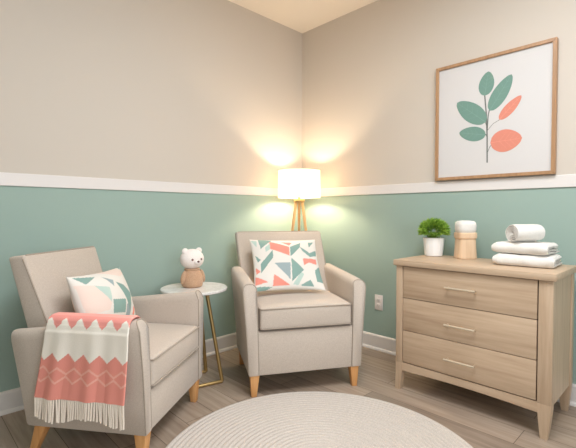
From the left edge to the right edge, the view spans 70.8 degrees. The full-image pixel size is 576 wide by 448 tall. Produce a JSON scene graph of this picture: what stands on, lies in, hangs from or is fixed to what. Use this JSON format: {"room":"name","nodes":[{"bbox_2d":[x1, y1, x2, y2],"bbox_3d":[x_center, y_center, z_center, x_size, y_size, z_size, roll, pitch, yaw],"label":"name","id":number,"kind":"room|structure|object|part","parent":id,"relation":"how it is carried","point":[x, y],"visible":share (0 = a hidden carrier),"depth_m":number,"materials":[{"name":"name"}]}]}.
{"room":"nursery","nodes":[
{"label":"nursery","id":0,"kind":"room"},
{"bbox_2d":[0,0,301,391],"bbox_3d":[-1.597,-0.341,2.128,4.940,2.700,0.120,-2,2,-44],"label":"wall","id":1,"kind":"structure","parent":0,"point":[180,91],"depth_m":2.67,"materials":[{"name":"paint"}]},
{"bbox_2d":[0,332,237,415],"bbox_3d":[-1.546,0.952,2.110,4.700,0.117,0.026,-2,2,-44],"label":"baseboard","id":2,"kind":"structure","parent":1,"relation":"attached to","point":[11,401],"depth_m":2.20,"materials":[{"name":"white paint"}]},
{"bbox_2d":[0,172,277,195],"bbox_3d":[-1.552,-0.236,2.084,4.700,0.070,0.009,-2,2,-44],"label":"trim","id":3,"kind":"structure","parent":1,"relation":"attached to","point":[6,179],"depth_m":2.57,"materials":[{"name":"white paint"}]},
{"bbox_2d":[0,346,575,447],"bbox_3d":[0.013,1.104,0.510,4.940,0.100,4.740,-2,2,-44],"label":"floor","id":4,"kind":"structure","parent":0,"point":[482,420],"depth_m":2.23,"materials":[{"name":"brown wood"}]},
{"bbox_2d":[9,246,203,447],"bbox_3d":[-0.883,0.572,2.056,0.714,0.878,0.708,0,2,9],"label":"armchair","id":5,"kind":"object","parent":4,"relation":"on","point":[165,344],"visible":0.55,"depth_m":1.85,"materials":[{"name":"fabric"}]},
{"bbox_3d":[-1.111,0.953,1.821,0.090,0.130,0.053,0,2,9],"label":"leg","id":6,"kind":"part","parent":5,"relation":"part of","materials":[{"name":"brown wood"}]},
{"bbox_3d":[-1.117,0.507,2.093,0.241,0.743,0.521,0,2,9],"label":"backrest","id":7,"kind":"part","parent":5,"relation":"part of","materials":[{"name":"fabric"}]},
{"bbox_3d":[-0.899,0.643,1.746,0.620,0.497,0.085,0,2,9],"label":"arm","id":8,"kind":"part","parent":5,"relation":"part of","materials":[{"name":"fabric"}]},
{"bbox_2d":[34,312,139,430],"bbox_3d":[-0.854,0.612,1.728,0.454,0.463,0.114,0,2,9],"label":"throw blanket","id":9,"kind":"object","parent":5,"relation":"on","point":[84,356],"visible":0.94,"depth_m":1.68,"materials":[{"name":"fabric"}]},
{"bbox_2d":[66,267,134,314],"bbox_3d":[-0.931,0.389,2.054,0.192,0.299,0.405,0,2,13],"label":"throw pillow","id":10,"kind":"object","parent":5,"relation":"on","point":[107,292],"visible":0.71,"depth_m":1.96,"materials":[{"name":"fabric"}]},
{"bbox_3d":[-0.624,0.955,1.741,0.053,0.130,0.053,0,2,9],"label":"leg","id":11,"kind":"part","parent":5,"relation":"part of","materials":[{"name":"brown wood"}]},
{"bbox_3d":[-0.798,0.627,2.359,0.620,0.497,0.085,0,2,9],"label":"arm","id":12,"kind":"part","parent":5,"relation":"part of","materials":[{"name":"fabric"}]},
{"bbox_2d":[147,323,197,384],"bbox_3d":[-0.779,0.623,2.040,0.502,0.147,0.528,0,2,9],"label":"seat cushion","id":13,"kind":"object","parent":5,"relation":"on","point":[171,344],"depth_m":1.98,"materials":[{"name":"fabric"}]},
{"bbox_3d":[-0.817,0.795,2.051,0.543,0.177,0.556,0,2,9],"label":"frame","id":14,"kind":"part","parent":5,"relation":"part of","materials":[{"name":"fabric"}]},
{"bbox_3d":[-0.533,0.940,2.292,0.053,0.130,0.053,0,2,9],"label":"leg","id":15,"kind":"part","parent":5,"relation":"part of","materials":[{"name":"brown wood"}]},
{"bbox_2d":[160,282,226,387],"bbox_3d":[-0.598,0.699,2.592,0.416,0.593,0.416,-2,2,-44],"label":"side table","id":16,"kind":"object","parent":4,"relation":"on","point":[208,288],"visible":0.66,"depth_m":2.54,"materials":[{"name":"white stone"}]},
{"bbox_2d":[180,247,204,287],"bbox_3d":[-0.615,0.277,2.598,0.147,0.251,0.148,0,2,6],"label":"plush bear","id":17,"kind":"object","parent":16,"relation":"on","point":[192,276],"visible":1,"depth_m":2.55},
{"bbox_3d":[-0.658,0.337,2.549,0.038,0.084,0.037,-1,2,-38],"label":"arm","id":18,"kind":"part","parent":17,"relation":"part of"},
{"bbox_3d":[-0.556,0.335,2.629,0.038,0.084,0.037,-1,2,-38],"label":"arm","id":19,"kind":"part","parent":17,"relation":"part of"},
{"bbox_3d":[-0.562,0.702,2.667,0.023,0.565,0.086,1,2,26],"label":"leg","id":20,"kind":"part","parent":16,"relation":"part of","materials":[{"name":"gold metal"}]},
{"bbox_3d":[-0.465,0.705,2.552,0.129,0.567,0.022,0,2,17],"label":"leg","id":21,"kind":"part","parent":16,"relation":"part of","materials":[{"name":"gold metal"}]},
{"bbox_2d":[231,231,365,396],"bbox_3d":[0.014,0.527,2.776,0.764,0.929,0.823,0,2,-14],"label":"armchair","id":22,"kind":"object","parent":4,"relation":"on","point":[278,331],"visible":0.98,"depth_m":2.43,"materials":[{"name":"fabric"}]},
{"bbox_3d":[-0.317,0.925,2.837,0.053,0.130,0.090,0,2,-14],"label":"leg","id":23,"kind":"part","parent":22,"relation":"part of","materials":[{"name":"brown wood"}]},
{"bbox_3d":[-0.286,0.588,2.604,0.097,0.562,0.610,0,2,-14],"label":"arm","id":24,"kind":"part","parent":22,"relation":"part of","materials":[{"name":"fabric"}]},
{"bbox_3d":[-0.196,0.938,2.358,0.053,0.130,0.053,0,2,-14],"label":"leg","id":25,"kind":"part","parent":22,"relation":"part of","materials":[{"name":"brown wood"}]},
{"bbox_3d":[-0.040,0.457,2.989,0.659,0.794,0.379,0,2,-14],"label":"backrest","id":26,"kind":"part","parent":22,"relation":"part of","materials":[{"name":"fabric"}]},
{"bbox_2d":[249,240,325,291],"bbox_3d":[-0.012,0.273,2.750,0.479,0.325,0.287,0,2,-12],"label":"throw pillow","id":27,"kind":"object","parent":22,"relation":"on","point":[278,265],"visible":1,"depth_m":2.68,"materials":[{"name":"fabric"}]},
{"bbox_2d":[258,290,350,328],"bbox_3d":[0.054,0.529,2.620,0.562,0.150,0.502,0,2,-14],"label":"seat cushion","id":28,"kind":"object","parent":22,"relation":"on","point":[277,309],"depth_m":2.41,"materials":[{"name":"fabric"}]},
{"bbox_3d":[0.044,0.740,2.663,0.590,0.254,0.544,0,2,-14],"label":"frame","id":29,"kind":"part","parent":22,"relation":"part of","materials":[{"name":"fabric"}]},
{"bbox_3d":[0.361,0.583,2.768,0.097,0.562,0.610,0,2,-14],"label":"arm","id":30,"kind":"part","parent":22,"relation":"part of","materials":[{"name":"fabric"}]},
{"bbox_3d":[0.403,0.934,2.510,0.053,0.130,0.053,0,2,-14],"label":"leg","id":31,"kind":"part","parent":22,"relation":"part of","materials":[{"name":"brown wood"}]},
{"bbox_2d":[278,168,319,230],"bbox_3d":[0.092,0.269,3.336,0.379,1.418,0.379,-2,2,-44],"label":"floor lamp","id":32,"kind":"object","parent":4,"relation":"on","point":[298,183],"visible":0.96,"depth_m":3.20,"materials":[{"name":"fabric"}]},
{"bbox_3d":[-0.007,0.395,3.304,0.193,1.168,0.024,-1,2,-29],"label":"leg","id":33,"kind":"part","parent":32,"relation":"part of","materials":[{"name":"brown wood"}]},
{"bbox_3d":[0.092,-0.329,3.339,0.346,0.218,0.346,-2,2,-44],"label":"lamp shade","id":34,"kind":"part","parent":32,"relation":"part of","materials":[{"name":"fabric"}]},
{"bbox_3d":[0.093,0.390,3.471,0.024,1.168,0.194,0,2,0],"label":"leg","id":35,"kind":"part","parent":32,"relation":"part of","materials":[{"name":"brown wood"}]},
{"bbox_3d":[0.189,0.395,3.300,0.194,1.168,0.024,1,2,31],"label":"leg","id":36,"kind":"part","parent":32,"relation":"part of","materials":[{"name":"brown wood"}]},
{"bbox_2d":[166,391,472,447],"bbox_3d":[0.141,1.015,1.696,1.423,0.012,1.423,-2,2,-44],"label":"round rug","id":37,"kind":"object","parent":4,"relation":"on","point":[304,419],"visible":1,"depth_m":2.00,"materials":[{"name":"fabric"}]},
{"bbox_2d":[393,255,575,440],"bbox_3d":[1.085,0.611,2.310,0.470,0.787,0.844,-2,2,-44],"label":"dresser","id":38,"kind":"object","parent":4,"relation":"on","point":[481,325],"visible":0.98,"depth_m":2.10,"materials":[{"name":"brown wood"}]},
{"bbox_3d":[0.685,0.624,2.464,0.046,0.752,0.046,-2,2,-44],"label":"leg","id":39,"kind":"part","parent":38,"relation":"part of","materials":[{"name":"brown wood"}]},
{"bbox_2d":[418,218,450,256],"bbox_3d":[0.953,0.080,2.647,0.220,0.256,0.219,-2,2,-44],"label":"potted plant","id":40,"kind":"object","parent":38,"relation":"on","point":[433,244],"visible":1,"depth_m":2.60,"materials":[{"name":"green plant"}]},
{"bbox_3d":[0.954,0.148,2.652,0.134,0.120,0.134,-2,2,-44],"label":"pot","id":41,"kind":"part","parent":40,"relation":"part of","materials":[{"name":"white ceramic"}]},
{"bbox_3d":[0.919,0.745,2.174,0.036,0.013,0.165,-2,2,-44],"label":"handle","id":42,"kind":"part","parent":38,"relation":"part of","materials":[{"name":"silver metal"}]},
{"bbox_3d":[0.919,0.555,2.169,0.036,0.013,0.165,-2,2,-44],"label":"handle","id":43,"kind":"part","parent":38,"relation":"part of","materials":[{"name":"silver metal"}]},
{"bbox_3d":[0.919,0.350,2.163,0.036,0.013,0.165,-2,2,-44],"label":"handle","id":44,"kind":"part","parent":38,"relation":"part of","materials":[{"name":"silver metal"}]},
{"bbox_2d":[454,220,476,258],"bbox_3d":[1.096,0.095,2.504,0.114,0.234,0.114,0,2,-2],"label":"wooden holder","id":45,"kind":"object","parent":38,"relation":"on","point":[465,235],"visible":1,"depth_m":2.45,"materials":[{"name":"brown wood"}]},
{"bbox_3d":[0.943,0.865,2.192,0.018,0.050,0.720,-2,2,-44],"label":"rail","id":46,"kind":"part","parent":38,"relation":"part of","materials":[{"name":"brown wood"}]},
{"bbox_3d":[1.079,0.736,2.322,0.402,0.190,0.704,-2,2,-44],"label":"drawer","id":47,"kind":"part","parent":38,"relation":"part of","materials":[{"name":"brown wood"}]},
{"bbox_3d":[1.079,0.350,2.311,0.402,0.186,0.704,-2,2,-44],"label":"drawer","id":48,"kind":"part","parent":38,"relation":"part of","materials":[{"name":"brown wood"}]},
{"bbox_3d":[1.079,0.542,2.317,0.402,0.190,0.704,-2,2,-44],"label":"drawer","id":49,"kind":"part","parent":38,"relation":"part of","materials":[{"name":"brown wood"}]},
{"bbox_2d":[492,253,561,267],"bbox_3d":[1.283,0.188,2.175,0.289,0.064,0.229,1,2,43],"label":"folded towel","id":50,"kind":"object","parent":38,"relation":"on","point":[552,260],"visible":0.94,"depth_m":2.09,"materials":[{"name":"white fabric"}]},
{"bbox_2d":[491,241,559,255],"bbox_3d":[1.275,0.125,2.179,0.218,0.062,0.270,-1,2,-42],"label":"folded towel","id":51,"kind":"object","parent":50,"relation":"on","point":[529,248],"visible":0.98,"depth_m":2.10,"materials":[{"name":"white fabric"}]},
{"bbox_2d":[505,224,544,241],"bbox_3d":[1.259,0.049,2.149,0.172,0.095,0.093,0,2,-14],"label":"rolled towel","id":52,"kind":"object","parent":51,"relation":"on","point":[515,232],"visible":1,"depth_m":2.12,"materials":[{"name":"white fabric"}]},
{"bbox_3d":[1.220,0.639,1.915,0.046,0.752,0.060,-2,2,-44],"label":"leg","id":53,"kind":"part","parent":38,"relation":"part of","materials":[{"name":"brown wood"}]},
{"bbox_3d":[1.370,0.561,2.037,0.347,0.602,0.018,-2,2,-44],"label":"panel","id":54,"kind":"part","parent":38,"relation":"part of","materials":[{"name":"brown wood"}]},
{"bbox_3d":[1.499,0.632,2.186,0.046,0.752,0.060,-2,2,-44],"label":"leg","id":55,"kind":"part","parent":38,"relation":"part of","materials":[{"name":"brown wood"}]},
{"bbox_2d":[228,0,376,32],"bbox_3d":[0.013,-1.695,0.434,4.940,0.100,4.740,-2,2,-44],"label":"ceiling","id":56,"kind":"structure","parent":0,"point":[302,16],"depth_m":3.25,"materials":[{"name":"beige paint"}]},
{"bbox_2d":[302,0,575,383],"bbox_3d":[1.783,-0.340,2.109,0.120,2.700,4.620,-2,2,-44],"label":"wall","id":57,"kind":"structure","parent":0,"point":[369,71],"depth_m":2.99,"materials":[{"name":"paint"}]},
{"bbox_2d":[375,294,382,310],"bbox_3d":[0.705,0.611,3.150,0.009,0.118,0.072,-2,2,-44],"label":"wall outlet","id":58,"kind":"object","parent":57,"relation":"attached to","point":[378,298],"visible":1,"depth_m":3.15,"materials":[{"name":"white plastic"}]},
{"bbox_2d":[320,174,575,196],"bbox_3d":[1.698,-0.236,2.106,0.009,0.070,4.491,-2,2,-44],"label":"trim","id":59,"kind":"structure","parent":57,"relation":"attached to","point":[569,180],"depth_m":2.67,"materials":[{"name":"white paint"}]},
{"bbox_2d":[362,331,575,406],"bbox_3d":[1.688,0.951,2.136,0.026,0.117,4.500,-2,2,-44],"label":"baseboard","id":60,"kind":"structure","parent":57,"relation":"attached to","point":[377,342],"depth_m":3.12,"materials":[{"name":"white paint"}]},
{"bbox_2d":[435,37,558,180],"bbox_3d":[1.262,-0.669,2.523,0.032,0.760,0.703,-2,2,-44],"label":"framed picture","id":61,"kind":"object","parent":57,"relation":"attached to","point":[496,116],"visible":1,"depth_m":2.48,"materials":[{"name":"white paper"}]}
]}

